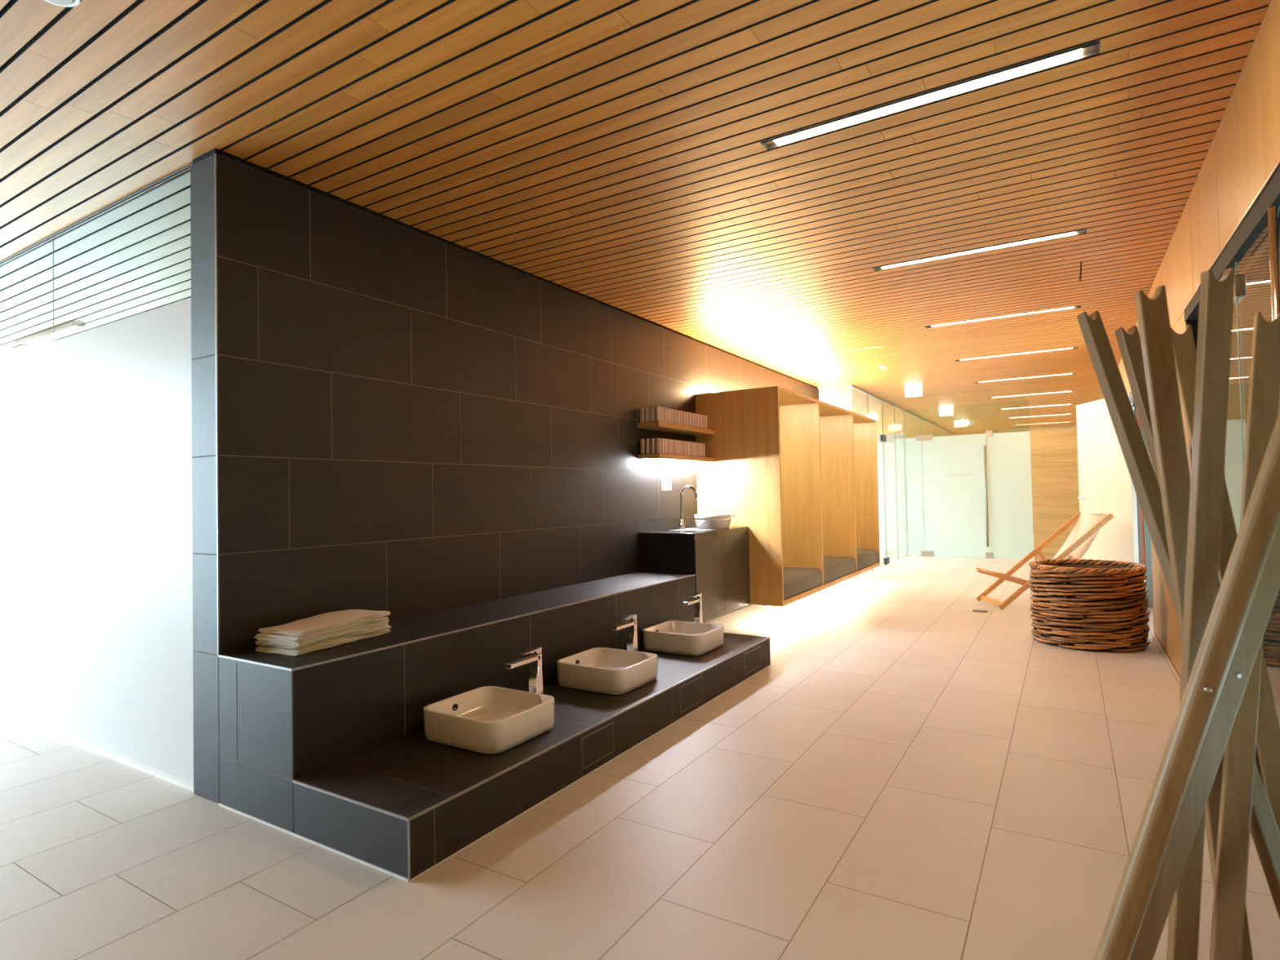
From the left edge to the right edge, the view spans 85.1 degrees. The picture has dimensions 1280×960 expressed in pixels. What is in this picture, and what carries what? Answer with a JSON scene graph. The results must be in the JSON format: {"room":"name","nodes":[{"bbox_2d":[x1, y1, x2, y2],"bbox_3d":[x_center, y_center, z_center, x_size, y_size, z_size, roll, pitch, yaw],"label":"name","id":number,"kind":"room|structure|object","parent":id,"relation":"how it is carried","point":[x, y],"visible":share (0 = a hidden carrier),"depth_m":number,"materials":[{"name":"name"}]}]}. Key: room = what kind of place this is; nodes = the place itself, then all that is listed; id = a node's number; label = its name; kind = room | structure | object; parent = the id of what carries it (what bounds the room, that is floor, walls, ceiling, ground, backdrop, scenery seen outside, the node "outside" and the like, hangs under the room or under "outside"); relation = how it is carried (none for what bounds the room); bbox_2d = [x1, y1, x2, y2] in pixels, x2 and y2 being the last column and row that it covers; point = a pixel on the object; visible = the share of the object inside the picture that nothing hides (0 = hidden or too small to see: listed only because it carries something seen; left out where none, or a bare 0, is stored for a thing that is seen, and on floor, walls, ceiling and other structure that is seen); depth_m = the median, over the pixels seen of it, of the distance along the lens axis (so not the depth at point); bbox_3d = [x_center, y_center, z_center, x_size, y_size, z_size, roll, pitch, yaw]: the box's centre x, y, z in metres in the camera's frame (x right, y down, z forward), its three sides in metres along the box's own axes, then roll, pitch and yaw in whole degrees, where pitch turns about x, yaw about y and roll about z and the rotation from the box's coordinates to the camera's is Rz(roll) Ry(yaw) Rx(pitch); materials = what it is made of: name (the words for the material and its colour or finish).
{"room":"spa","nodes":[
{"label":"spa","id":0,"kind":"room"},
{"bbox_2d":[0,162,193,791],"bbox_3d":[-4.022,0.045,4.266,5.083,2.649,0.040,-2,-1,32],"label":"window","id":1,"kind":"structure","parent":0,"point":[96,650],"depth_m":3.40,"materials":[{"name":"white glass"}]},
{"bbox_2d":[190,147,818,804],"bbox_3d":[0.321,0.005,6.286,0.200,2.650,8.055,-2,-1,32],"label":"wall","id":2,"kind":"structure","parent":0,"point":[402,420],"depth_m":3.54,"materials":[{"name":"tile"}]},
{"bbox_2d":[662,474,671,489],"bbox_3d":[0.228,0.019,5.940,0.003,0.134,0.160,-2,-1,32],"label":"card","id":3,"kind":"object","parent":2,"relation":"attached to","point":[666,478],"visible":1,"depth_m":5.94,"materials":[{"name":"white paper"}]},
{"bbox_2d":[637,421,715,435],"bbox_3d":[0.331,-0.434,5.945,0.197,0.039,1.017,-2,-1,32],"label":"wall shelf","id":4,"kind":"object","parent":2,"relation":"attached to","point":[656,425],"visible":1,"depth_m":5.78,"materials":[{"name":"brown wood"}]},
{"bbox_2d":[639,407,644,422],"bbox_3d":[0.020,-0.517,5.577,0.045,0.120,0.045,-1,-1,-25],"label":"rolled towel","id":5,"kind":"object","parent":4,"relation":"on","point":[642,411],"visible":0.98,"depth_m":5.56,"materials":[{"name":"fabric"}]},
{"bbox_2d":[644,407,649,422],"bbox_3d":[0.061,-0.518,5.553,0.045,0.120,0.045,-2,-1,22],"label":"rolled towel","id":6,"kind":"object","parent":4,"relation":"on","point":[646,409],"visible":0.94,"depth_m":5.53,"materials":[{"name":"fabric"}]},
{"bbox_2d":[649,406,655,422],"bbox_3d":[0.101,-0.520,5.527,0.045,0.120,0.045,-2,-2,35],"label":"rolled towel","id":7,"kind":"object","parent":4,"relation":"on","point":[651,408],"visible":0.97,"depth_m":5.51,"materials":[{"name":"fabric"}]},
{"bbox_2d":[654,406,660,421],"bbox_3d":[0.140,-0.521,5.502,0.045,0.120,0.045,-1,-1,-4],"label":"rolled towel","id":8,"kind":"object","parent":4,"relation":"on","point":[657,409],"visible":0.96,"depth_m":5.48,"materials":[{"name":"fabric"}]},
{"bbox_2d":[660,406,663,422],"bbox_3d":[0.167,-0.521,5.547,0.045,0.120,0.045,-1,-1,4],"label":"rolled towel","id":9,"kind":"object","parent":4,"relation":"on","point":[661,407],"visible":0.61,"depth_m":5.53,"materials":[{"name":"fabric"}]},
{"bbox_2d":[663,407,666,422],"bbox_3d":[0.196,-0.520,5.592,0.045,0.120,0.045,-2,-1,28],"label":"rolled towel","id":10,"kind":"object","parent":4,"relation":"on","point":[664,408],"visible":0.61,"depth_m":5.57,"materials":[{"name":"fabric"}]},
{"bbox_2d":[666,408,670,422],"bbox_3d":[0.223,-0.520,5.636,0.045,0.120,0.045,0,-1,-32],"label":"rolled towel","id":11,"kind":"object","parent":4,"relation":"on","point":[668,409],"visible":0.71,"depth_m":5.62,"materials":[{"name":"fabric"}]},
{"bbox_2d":[670,408,673,423],"bbox_3d":[0.250,-0.519,5.681,0.045,0.120,0.045,-1,-1,-2],"label":"book","id":12,"kind":"object","parent":4,"relation":"on","point":[671,410],"visible":0.69,"depth_m":5.66,"materials":[{"name":"paper"}]},
{"bbox_2d":[672,408,676,423],"bbox_3d":[0.279,-0.519,5.727,0.045,0.120,0.045,-1,-1,9],"label":"book","id":13,"kind":"object","parent":4,"relation":"on","point":[674,410],"visible":0.67,"depth_m":5.71,"materials":[{"name":"paper"}]},
{"bbox_2d":[675,409,679,424],"bbox_3d":[0.306,-0.518,5.771,0.045,0.120,0.045,-2,-1,33],"label":"rolled towel","id":14,"kind":"object","parent":4,"relation":"on","point":[677,411],"visible":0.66,"depth_m":5.75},
{"bbox_2d":[679,410,682,425],"bbox_3d":[0.332,-0.518,5.815,0.045,0.120,0.045,-1,-1,8],"label":"book","id":15,"kind":"object","parent":4,"relation":"on","point":[680,411],"visible":0.67,"depth_m":5.80,"materials":[{"name":"paper"}]},
{"bbox_2d":[682,411,685,425],"bbox_3d":[0.361,-0.518,5.861,0.045,0.120,0.045,-2,-1,26],"label":"rolled towel","id":16,"kind":"object","parent":4,"relation":"on","point":[683,412],"visible":0.7,"depth_m":5.84,"materials":[{"name":"fabric"}]},
{"bbox_2d":[685,411,688,426],"bbox_3d":[0.388,-0.517,5.905,0.045,0.120,0.045,-2,-2,39],"label":"book","id":17,"kind":"object","parent":4,"relation":"on","point":[686,412],"visible":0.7,"depth_m":5.89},
{"bbox_2d":[688,412,691,426],"bbox_3d":[0.416,-0.517,5.950,0.045,0.120,0.045,0,-2,-35],"label":"book","id":18,"kind":"object","parent":4,"relation":"on","point":[689,413],"visible":0.68,"depth_m":5.93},
{"bbox_2d":[690,413,693,426],"bbox_3d":[0.443,-0.516,5.995,0.045,0.120,0.045,0,-2,-41],"label":"book","id":19,"kind":"object","parent":4,"relation":"on","point":[691,414],"visible":0.66,"depth_m":5.98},
{"bbox_2d":[693,413,697,426],"bbox_3d":[0.471,-0.516,6.040,0.045,0.120,0.045,-1,-1,1],"label":"book","id":20,"kind":"object","parent":4,"relation":"on","point":[695,414],"visible":0.69,"depth_m":6.02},
{"bbox_2d":[696,413,699,427],"bbox_3d":[0.498,-0.515,6.084,0.045,0.120,0.045,0,-1,-28],"label":"book","id":21,"kind":"object","parent":4,"relation":"on","point":[698,415],"visible":0.62,"depth_m":6.06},
{"bbox_2d":[698,414,702,428],"bbox_3d":[0.526,-0.515,6.129,0.045,0.120,0.045,-2,-2,35],"label":"book","id":22,"kind":"object","parent":4,"relation":"on","point":[700,415],"visible":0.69,"depth_m":6.11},
{"bbox_2d":[702,414,705,428],"bbox_3d":[0.553,-0.515,6.174,0.045,0.120,0.045,-2,-2,35],"label":"book","id":23,"kind":"object","parent":4,"relation":"on","point":[703,415],"visible":0.67,"depth_m":6.16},
{"bbox_2d":[704,415,707,428],"bbox_3d":[0.580,-0.514,6.218,0.045,0.120,0.045,0,-1,-27],"label":"book","id":24,"kind":"object","parent":4,"relation":"on","point":[705,416],"visible":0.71,"depth_m":6.20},
{"bbox_2d":[638,453,715,463],"bbox_3d":[0.336,-0.178,5.939,0.197,0.048,1.017,-2,-1,32],"label":"wall shelf","id":25,"kind":"object","parent":2,"relation":"attached to","point":[658,456],"visible":1,"depth_m":5.77,"materials":[{"name":"brown wood"}]},
{"bbox_2d":[640,439,645,454],"bbox_3d":[0.024,-0.266,5.571,0.045,0.120,0.045,-1,-1,-12],"label":"rolled towel","id":26,"kind":"object","parent":25,"relation":"on","point":[642,448],"visible":0.98,"depth_m":5.55,"materials":[{"name":"fabric"}]},
{"bbox_2d":[644,438,650,453],"bbox_3d":[0.064,-0.268,5.546,0.045,0.120,0.045,-1,-1,5],"label":"rolled towel","id":27,"kind":"object","parent":25,"relation":"on","point":[647,442],"visible":0.98,"depth_m":5.53,"materials":[{"name":"fabric"}]},
{"bbox_2d":[650,438,655,453],"bbox_3d":[0.105,-0.269,5.521,0.045,0.120,0.045,-1,-1,-9],"label":"rolled towel","id":28,"kind":"object","parent":25,"relation":"on","point":[652,440],"visible":1,"depth_m":5.50,"materials":[{"name":"fabric"}]},
{"bbox_2d":[655,438,661,453],"bbox_3d":[0.146,-0.270,5.497,0.045,0.120,0.045,0,-2,-37],"label":"rolled towel","id":29,"kind":"object","parent":25,"relation":"on","point":[658,441],"visible":0.98,"depth_m":5.48,"materials":[{"name":"fabric"}]},
{"bbox_2d":[660,438,664,453],"bbox_3d":[0.173,-0.270,5.542,0.045,0.120,0.045,0,-2,-43],"label":"rolled towel","id":30,"kind":"object","parent":25,"relation":"on","point":[662,439],"visible":0.73,"depth_m":5.52,"materials":[{"name":"fabric"}]},
{"bbox_2d":[663,438,667,453],"bbox_3d":[0.200,-0.269,5.586,0.045,0.120,0.045,-1,-1,-13],"label":"rolled towel","id":31,"kind":"object","parent":25,"relation":"on","point":[665,439],"visible":0.73,"depth_m":5.57,"materials":[{"name":"fabric"}]},
{"bbox_2d":[666,439,671,453],"bbox_3d":[0.229,-0.269,5.632,0.045,0.120,0.045,-2,-1,19],"label":"rolled towel","id":32,"kind":"object","parent":25,"relation":"on","point":[668,440],"visible":0.71,"depth_m":5.61,"materials":[{"name":"fabric"}]},
{"bbox_2d":[670,439,674,454],"bbox_3d":[0.255,-0.268,5.676,0.045,0.120,0.045,-1,-1,8],"label":"rolled towel","id":33,"kind":"object","parent":25,"relation":"on","point":[672,440],"visible":0.7,"depth_m":5.66,"materials":[{"name":"fabric"}]},
{"bbox_2d":[673,440,677,454],"bbox_3d":[0.283,-0.268,5.721,0.045,0.120,0.045,-2,-1,34],"label":"rolled towel","id":34,"kind":"object","parent":25,"relation":"on","point":[675,441],"visible":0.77,"depth_m":5.70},
{"bbox_2d":[676,440,679,454],"bbox_3d":[0.311,-0.268,5.765,0.045,0.120,0.045,0,-2,-37],"label":"rolled towel","id":35,"kind":"object","parent":25,"relation":"on","point":[677,441],"visible":0.67,"depth_m":5.75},
{"bbox_2d":[680,440,683,455],"bbox_3d":[0.338,-0.267,5.810,0.045,0.120,0.045,-1,-1,-13],"label":"rolled towel","id":36,"kind":"object","parent":25,"relation":"on","point":[681,442],"visible":0.66,"depth_m":5.79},
{"bbox_2d":[682,440,685,455],"bbox_3d":[0.366,-0.267,5.855,0.045,0.120,0.045,-2,-2,40],"label":"rolled towel","id":37,"kind":"object","parent":25,"relation":"on","point":[683,442],"visible":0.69,"depth_m":5.84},
{"bbox_2d":[685,441,688,455],"bbox_3d":[0.393,-0.266,5.900,0.045,0.120,0.045,-2,-2,40],"label":"rolled towel","id":38,"kind":"object","parent":25,"relation":"on","point":[686,442],"visible":0.75,"depth_m":5.88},
{"bbox_2d":[688,441,692,455],"bbox_3d":[0.420,-0.266,5.944,0.045,0.120,0.045,-1,-1,1],"label":"rolled towel","id":39,"kind":"object","parent":25,"relation":"on","point":[690,442],"visible":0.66,"depth_m":5.92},
{"bbox_2d":[691,441,694,456],"bbox_3d":[0.448,-0.265,5.989,0.045,0.120,0.045,0,-2,-40],"label":"rolled towel","id":40,"kind":"object","parent":25,"relation":"on","point":[692,442],"visible":0.73,"depth_m":5.97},
{"bbox_2d":[693,442,697,456],"bbox_3d":[0.475,-0.265,6.033,0.045,0.120,0.045,-1,-1,-7],"label":"rolled towel","id":41,"kind":"object","parent":25,"relation":"on","point":[695,443],"visible":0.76,"depth_m":6.01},
{"bbox_2d":[697,442,700,456],"bbox_3d":[0.503,-0.265,6.079,0.045,0.120,0.045,-2,-1,18],"label":"rolled towel","id":42,"kind":"object","parent":25,"relation":"on","point":[698,443],"visible":0.67,"depth_m":6.06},
{"bbox_2d":[700,443,702,457],"bbox_3d":[0.530,-0.264,6.123,0.045,0.120,0.045,-1,-1,-23],"label":"rolled towel","id":43,"kind":"object","parent":25,"relation":"on","point":[701,444],"visible":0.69,"depth_m":6.10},
{"bbox_2d":[702,443,705,457],"bbox_3d":[0.558,-0.264,6.168,0.045,0.120,0.045,-1,-1,-24],"label":"rolled towel","id":44,"kind":"object","parent":25,"relation":"on","point":[704,444],"visible":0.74,"depth_m":6.15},
{"bbox_2d":[694,386,879,606],"bbox_3d":[1.817,0.163,7.755,0.800,1.900,3.630,-2,-1,32],"label":"seating alcoves","id":45,"kind":"object","parent":2,"relation":"attached to","point":[797,470],"visible":0.84,"depth_m":7.00,"materials":[{"name":"brown wood"}]},
{"bbox_2d":[782,567,822,599],"bbox_3d":[1.200,0.973,6.688,0.767,0.165,1.115,-2,-1,32],"label":"seat cushion","id":46,"kind":"object","parent":45,"relation":"on","point":[797,580],"visible":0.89,"depth_m":6.53,"materials":[{"name":"fabric"}]},
{"bbox_2d":[822,556,855,583],"bbox_3d":[1.841,0.983,7.730,0.767,0.165,1.259,-2,-1,32],"label":"seat cushion","id":47,"kind":"object","parent":45,"relation":"on","point":[834,567],"visible":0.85,"depth_m":7.58,"materials":[{"name":"fabric"}]},
{"bbox_2d":[856,549,878,570],"bbox_3d":[2.482,0.993,8.774,0.767,0.165,1.120,-2,-1,32],"label":"seat cushion","id":48,"kind":"object","parent":45,"relation":"on","point":[865,557],"visible":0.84,"depth_m":8.61,"materials":[{"name":"fabric"}]},
{"bbox_2d":[0,0,1271,437],"bbox_3d":[1.698,-1.365,8.477,10.500,0.132,24.200,-2,-1,32],"label":"ceiling","id":49,"kind":"structure","parent":0,"point":[610,152],"depth_m":2.94,"materials":[{"name":"wood"}]},
{"bbox_2d":[14,320,84,346],"bbox_3d":[-4.929,-1.233,5.803,1.178,0.074,0.085,-2,-1,32],"label":"ceiling light","id":50,"kind":"object","parent":49,"relation":"attached to","point":[70,326],"visible":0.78,"depth_m":5.75,"materials":[{"name":"white"}]},
{"bbox_2d":[22,325,81,344],"bbox_3d":[-4.923,-1.205,5.812,1.078,0.006,0.053,-2,-1,32],"label":"diffuser","id":51,"kind":"object","parent":50,"relation":"attached to","point":[46,334],"depth_m":5.76,"materials":[{"name":"white"}]},
{"bbox_2d":[44,0,79,7],"bbox_3d":[-1.646,-1.368,1.952,0.120,0.016,0.120,-2,-1,32],"label":"recessed light","id":52,"kind":"object","parent":49,"relation":"in","point":[68,3],"visible":1,"depth_m":1.99,"materials":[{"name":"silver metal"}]},
{"bbox_2d":[850,346,881,351],"bbox_3d":[2.303,-1.339,7.090,0.300,0.006,0.030,-2,-1,32],"label":"channel","id":53,"kind":"object","parent":49,"relation":"attached to","point":[877,346],"visible":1,"depth_m":7.08,"materials":[{"name":"white plastic"}]},
{"bbox_2d":[879,364,888,369],"bbox_3d":[2.845,-1.309,8.124,0.110,0.042,0.110,-2,-1,32],"label":"smoke detector","id":54,"kind":"object","parent":49,"relation":"attached to","point":[883,366],"visible":1,"depth_m":8.09,"materials":[{"name":"white plastic"}]},
{"bbox_2d":[905,386,922,397],"bbox_3d":[3.885,-1.249,9.891,0.220,0.124,0.060,-2,-1,32],"label":"emergency light","id":55,"kind":"object","parent":49,"relation":"attached to","point":[916,391],"visible":1,"depth_m":9.86,"materials":[{"name":"white"}]},
{"bbox_2d":[759,37,1100,150],"bbox_3d":[1.016,-1.451,2.609,1.178,0.074,0.085,-2,-1,32],"label":"ceiling light","id":56,"kind":"object","parent":49,"relation":"attached to","point":[1090,48],"visible":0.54,"depth_m":2.56,"materials":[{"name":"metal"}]},
{"bbox_2d":[939,408,953,416],"bbox_3d":[5.507,-1.223,12.532,0.220,0.124,0.060,-2,-1,32],"label":"emergency light","id":57,"kind":"object","parent":49,"relation":"attached to","point":[945,411],"visible":1,"depth_m":12.50,"materials":[{"name":"white"}]},
{"bbox_2d":[954,417,973,426],"bbox_3d":[6.623,-1.180,14.252,0.360,0.180,0.040,-2,-1,32],"label":"exit sign","id":58,"kind":"object","parent":49,"relation":"hanging from","point":[962,423],"visible":1,"depth_m":14.24,"materials":[{"name":"white"}]},
{"bbox_2d":[871,227,1086,271],"bbox_3d":[2.034,-1.435,4.265,1.178,0.074,0.085,-2,-1,32],"label":"ceiling light","id":59,"kind":"object","parent":49,"relation":"attached to","point":[1082,231],"visible":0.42,"depth_m":4.24,"materials":[{"name":"white"}]},
{"bbox_2d":[924,305,1080,328],"bbox_3d":[3.051,-1.419,5.922,1.178,0.074,0.085,-2,-1,32],"label":"ceiling light","id":60,"kind":"object","parent":49,"relation":"attached to","point":[1076,306],"visible":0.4,"depth_m":5.91,"materials":[{"name":"white"}]},
{"bbox_2d":[955,346,1078,361],"bbox_3d":[4.069,-1.402,7.578,1.178,0.074,0.085,-2,-1,32],"label":"ceiling light","id":61,"kind":"object","parent":49,"relation":"attached to","point":[1031,352],"visible":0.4,"depth_m":7.57,"materials":[{"name":"white"}]},
{"bbox_2d":[974,373,1075,382],"bbox_3d":[5.086,-1.386,9.234,1.178,0.074,0.085,-2,-1,32],"label":"ceiling light","id":62,"kind":"object","parent":49,"relation":"attached to","point":[1069,373],"visible":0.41,"depth_m":9.23,"materials":[{"name":"white"}]},
{"bbox_2d":[982,373,1066,382],"bbox_3d":[5.093,-1.358,9.243,1.078,0.006,0.053,-2,-1,32],"label":"diffuser","id":63,"kind":"object","parent":62,"relation":"attached to","point":[1060,374],"depth_m":9.24,"materials":[{"name":"white"}]},
{"bbox_2d":[988,391,1075,398],"bbox_3d":[6.104,-1.370,10.890,1.178,0.074,0.085,-2,-1,32],"label":"ceiling light","id":64,"kind":"object","parent":49,"relation":"attached to","point":[1066,391],"visible":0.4,"depth_m":10.89,"materials":[{"name":"white"}]},
{"bbox_2d":[998,404,1071,409],"bbox_3d":[7.122,-1.354,12.547,1.178,0.074,0.085,-2,-1,32],"label":"ceiling light","id":65,"kind":"object","parent":49,"relation":"attached to","point":[1064,404],"visible":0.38,"depth_m":12.57,"materials":[{"name":"white"}]},
{"bbox_2d":[1006,413,1071,418],"bbox_3d":[8.139,-1.338,14.203,1.178,0.074,0.085,-2,-1,32],"label":"ceiling light","id":66,"kind":"object","parent":49,"relation":"attached to","point":[1064,414],"visible":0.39,"depth_m":14.20,"materials":[{"name":"white"}]},
{"bbox_2d":[1017,421,1072,425],"bbox_3d":[9.157,-1.322,15.859,1.178,0.074,0.085,-2,-1,32],"label":"ceiling light","id":67,"kind":"object","parent":49,"relation":"attached to","point":[1071,421],"visible":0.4,"depth_m":15.86,"materials":[{"name":"white"}]},
{"bbox_2d":[0,533,1279,959],"bbox_3d":[0.515,1.390,9.177,11.600,0.002,24.200,-2,-1,32],"label":"floor","id":68,"kind":"structure","parent":0,"point":[911,773],"depth_m":2.45,"materials":[{"name":"tile"}]},
{"bbox_2d":[217,571,771,881],"bbox_3d":[-0.367,0.994,3.850,1.120,0.594,3.207,-2,-1,32],"label":"bench","id":69,"kind":"object","parent":68,"relation":"on","point":[329,748],"visible":0.88,"depth_m":2.77,"materials":[{"name":"tile"}]},
{"bbox_2d":[255,628,391,655],"bbox_3d":[-1.352,0.688,3.008,0.255,0.020,0.492,-2,-1,25],"label":"folded cloth","id":70,"kind":"object","parent":69,"relation":"on","point":[268,649],"visible":0.47,"depth_m":2.84,"materials":[{"name":"fabric"}]},
{"bbox_2d":[255,625,391,648],"bbox_3d":[-1.354,0.668,3.017,0.254,0.020,0.492,-2,-1,27],"label":"folded cloth","id":71,"kind":"object","parent":70,"relation":"on","point":[384,627],"visible":0.4,"depth_m":2.92,"materials":[{"name":"fabric"}]},
{"bbox_2d":[255,620,389,646],"bbox_3d":[-1.354,0.650,3.004,0.254,0.026,0.483,-2,-1,24],"label":"folded cloth","id":72,"kind":"object","parent":71,"relation":"on","point":[358,628],"visible":0.46,"depth_m":2.85,"materials":[{"name":"fabric"}]},
{"bbox_2d":[253,616,389,642],"bbox_3d":[-1.357,0.631,3.003,0.255,0.028,0.491,-2,-1,25],"label":"folded cloth","id":73,"kind":"object","parent":72,"relation":"on","point":[264,636],"visible":0.5,"depth_m":2.83,"materials":[{"name":"fabric"}]},
{"bbox_2d":[257,608,391,635],"bbox_3d":[-1.353,0.613,3.021,0.254,0.030,0.484,-2,-1,24],"label":"folded cloth","id":74,"kind":"object","parent":73,"relation":"on","point":[323,622],"visible":1,"depth_m":2.96,"materials":[{"name":"fabric"}]},
{"bbox_2d":[422,685,554,754],"bbox_3d":[-0.641,1.018,2.984,0.435,0.130,0.415,-2,-1,32],"label":"basin","id":75,"kind":"object","parent":69,"relation":"on","point":[488,719],"visible":1,"depth_m":2.89,"materials":[{"name":"white ceramic"}]},
{"bbox_2d":[505,646,542,693],"bbox_3d":[-0.519,0.925,3.120,0.048,0.318,0.209,-2,-1,32],"label":"mixer tap","id":76,"kind":"object","parent":69,"relation":"on","point":[535,677],"visible":0.8,"depth_m":3.17,"materials":[{"name":"silver metal"}]},
{"bbox_2d":[556,647,657,695],"bbox_3d":[-0.173,1.026,3.764,0.435,0.130,0.415,-2,-1,32],"label":"basin","id":77,"kind":"object","parent":69,"relation":"on","point":[610,671],"visible":1,"depth_m":3.65,"materials":[{"name":"white ceramic"}]},
{"bbox_2d":[612,613,637,651],"bbox_3d":[-0.087,0.934,3.934,0.048,0.318,0.209,-2,-1,32],"label":"mixer tap","id":78,"kind":"object","parent":69,"relation":"on","point":[632,639],"visible":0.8,"depth_m":3.99,"materials":[{"name":"silver metal"}]},
{"bbox_2d":[642,620,724,656],"bbox_3d":[0.286,1.035,4.579,0.435,0.130,0.415,-2,-1,32],"label":"basin","id":79,"kind":"object","parent":69,"relation":"on","point":[672,637],"visible":1,"depth_m":4.45,"materials":[{"name":"white ceramic"}]},
{"bbox_2d":[683,592,702,622],"bbox_3d":[0.361,0.943,4.757,0.048,0.318,0.209,-2,-1,32],"label":"mixer tap","id":80,"kind":"object","parent":69,"relation":"on","point":[698,616],"visible":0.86,"depth_m":4.81,"materials":[{"name":"silver metal"}]},
{"bbox_2d":[638,526,750,622],"bbox_3d":[0.481,0.864,5.824,0.504,0.904,1.043,-2,-1,32],"label":"cabinet","id":81,"kind":"object","parent":68,"relation":"on","point":[718,559],"depth_m":5.50,"materials":[{"name":"tile"}]},
{"bbox_2d":[679,485,697,529],"bbox_3d":[0.395,0.229,5.742,0.174,0.366,0.070,-2,-1,32],"label":"tap","id":82,"kind":"object","parent":81,"relation":"on","point":[682,524],"visible":1,"depth_m":5.77,"materials":[{"name":"silver metal"}]},
{"bbox_2d":[638,526,748,537],"bbox_3d":[0.471,0.428,5.835,0.500,0.028,1.043,-2,-1,32],"label":"countertop","id":83,"kind":"structure","parent":81,"relation":"on","point":[662,532],"depth_m":5.50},
{"bbox_2d":[694,513,734,528],"bbox_3d":[0.627,0.352,5.973,0.302,0.120,0.414,-2,-1,32],"label":"basin","id":84,"kind":"object","parent":81,"relation":"on","point":[703,521],"visible":1,"depth_m":5.83,"materials":[{"name":"white ceramic"}]},
{"bbox_2d":[972,609,987,612],"bbox_3d":[3.324,1.280,6.807,0.130,0.006,0.100,-2,-1,32],"label":"floor drain","id":85,"kind":"object","parent":68,"relation":"on","point":[975,611],"visible":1,"depth_m":6.79,"materials":[{"name":"metal"}]},
{"bbox_2d":[975,511,1114,609],"bbox_3d":[4.098,0.808,7.101,1.127,0.932,0.598,-1,-1,2],"label":"deckchair","id":86,"kind":"object","parent":68,"relation":"on","point":[1087,526],"visible":0.66,"depth_m":7.10,"materials":[{"name":"brown wood"}]},
{"bbox_2d":[1028,558,1150,652],"bbox_3d":[3.453,0.944,5.382,0.784,0.604,0.782,0,-2,-38],"label":"basket","id":87,"kind":"object","parent":68,"relation":"on","point":[1082,604],"visible":1,"depth_m":5.09,"materials":[{"name":"wicker"}]},
{"bbox_2d":[1076,267,1279,959],"bbox_3d":[1.345,0.368,1.719,0.546,1.693,0.908,-2,-1,32],"label":"coat stand","id":88,"kind":"object","parent":68,"relation":"on","point":[1219,770],"visible":1,"depth_m":1.59,"materials":[{"name":"brown wood"}]},
{"bbox_2d":[876,432,908,555],"bbox_3d":[3.589,0.299,13.590,3.080,2.250,0.080,-2,-1,32],"label":"wall","id":89,"kind":"structure","parent":0,"point":[889,446],"depth_m":12.88,"materials":[{"name":"glass"}]},
{"bbox_2d":[849,384,956,578],"bbox_3d":[5.672,0.066,13.994,0.040,2.645,10.594,-2,-1,32],"label":"window","id":90,"kind":"structure","parent":89,"relation":"in","point":[882,437],"depth_m":11.84,"materials":[{"name":"clear glass"}]},
{"bbox_2d":[905,400,1034,559],"bbox_3d":[5.624,0.022,12.016,1.966,2.633,0.068,-2,-1,32],"label":"door","id":91,"kind":"structure","parent":90,"relation":"attached to","point":[953,468],"depth_m":11.99,"materials":[{"name":"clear glass"}]},
{"bbox_2d":[906,431,1033,530],"bbox_3d":[8.765,0.038,18.382,7.100,2.780,0.100,-2,-1,32],"label":"wall","id":92,"kind":"structure","parent":0,"point":[994,432],"depth_m":18.15,"materials":[{"name":"clear glass"}]},
{"bbox_2d":[1030,428,1079,560],"bbox_3d":[6.935,0.244,11.229,1.064,2.130,0.040,-2,-1,32],"label":"wall","id":93,"kind":"structure","parent":0,"point":[1054,453],"depth_m":11.34,"materials":[{"name":"brown wood"}]},
{"bbox_2d":[999,425,1076,432],"bbox_3d":[9.749,-1.212,16.763,1.980,0.130,0.050,-2,-1,32],"label":"trim","id":94,"kind":"structure","parent":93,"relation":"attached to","point":[1065,427],"depth_m":16.81,"materials":[{"name":"brown wood"}]},
{"bbox_2d":[1118,0,1279,676],"bbox_3d":[4.774,-0.075,6.574,0.140,2.650,24.200,-2,-1,32],"label":"wall","id":95,"kind":"structure","parent":0,"point":[1244,149],"depth_m":2.86,"materials":[{"name":"brown wood"}]},
{"bbox_2d":[1075,391,1154,633],"bbox_3d":[4.737,0.187,6.665,0.466,2.131,2.414,-2,-1,20],"label":"window","id":96,"kind":"structure","parent":95,"relation":"in","point":[1105,485],"depth_m":7.26,"materials":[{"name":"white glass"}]},
{"bbox_2d":[1154,633,1180,677],"bbox_3d":[3.559,1.224,4.650,0.013,0.008,2.230,-2,-1,32],"label":"baseboard","id":97,"kind":"structure","parent":95,"relation":"attached to","point":[1154,633],"depth_m":4.82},
{"bbox_2d":[1184,288,1234,464],"bbox_3d":[2.838,-0.492,3.485,0.104,0.843,0.499,-2,-1,32],"label":"window","id":98,"kind":"structure","parent":95,"relation":"in","point":[1192,309],"depth_m":3.34,"materials":[{"name":"clear glass"}]},
{"bbox_2d":[1197,159,1279,591],"bbox_3d":[1.985,0.140,2.124,0.088,2.136,2.699,-2,-1,32],"label":"window frame","id":99,"kind":"structure","parent":95,"relation":"in","point":[1260,222],"depth_m":2.43,"materials":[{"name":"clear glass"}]},
{"bbox_2d":[1230,246,1279,706],"bbox_3d":[2.615,-0.169,1.447,1.550,2.700,13.200,-2,-1,32],"label":"wall","id":100,"kind":"structure","parent":0,"point":[1259,298],"depth_m":3.81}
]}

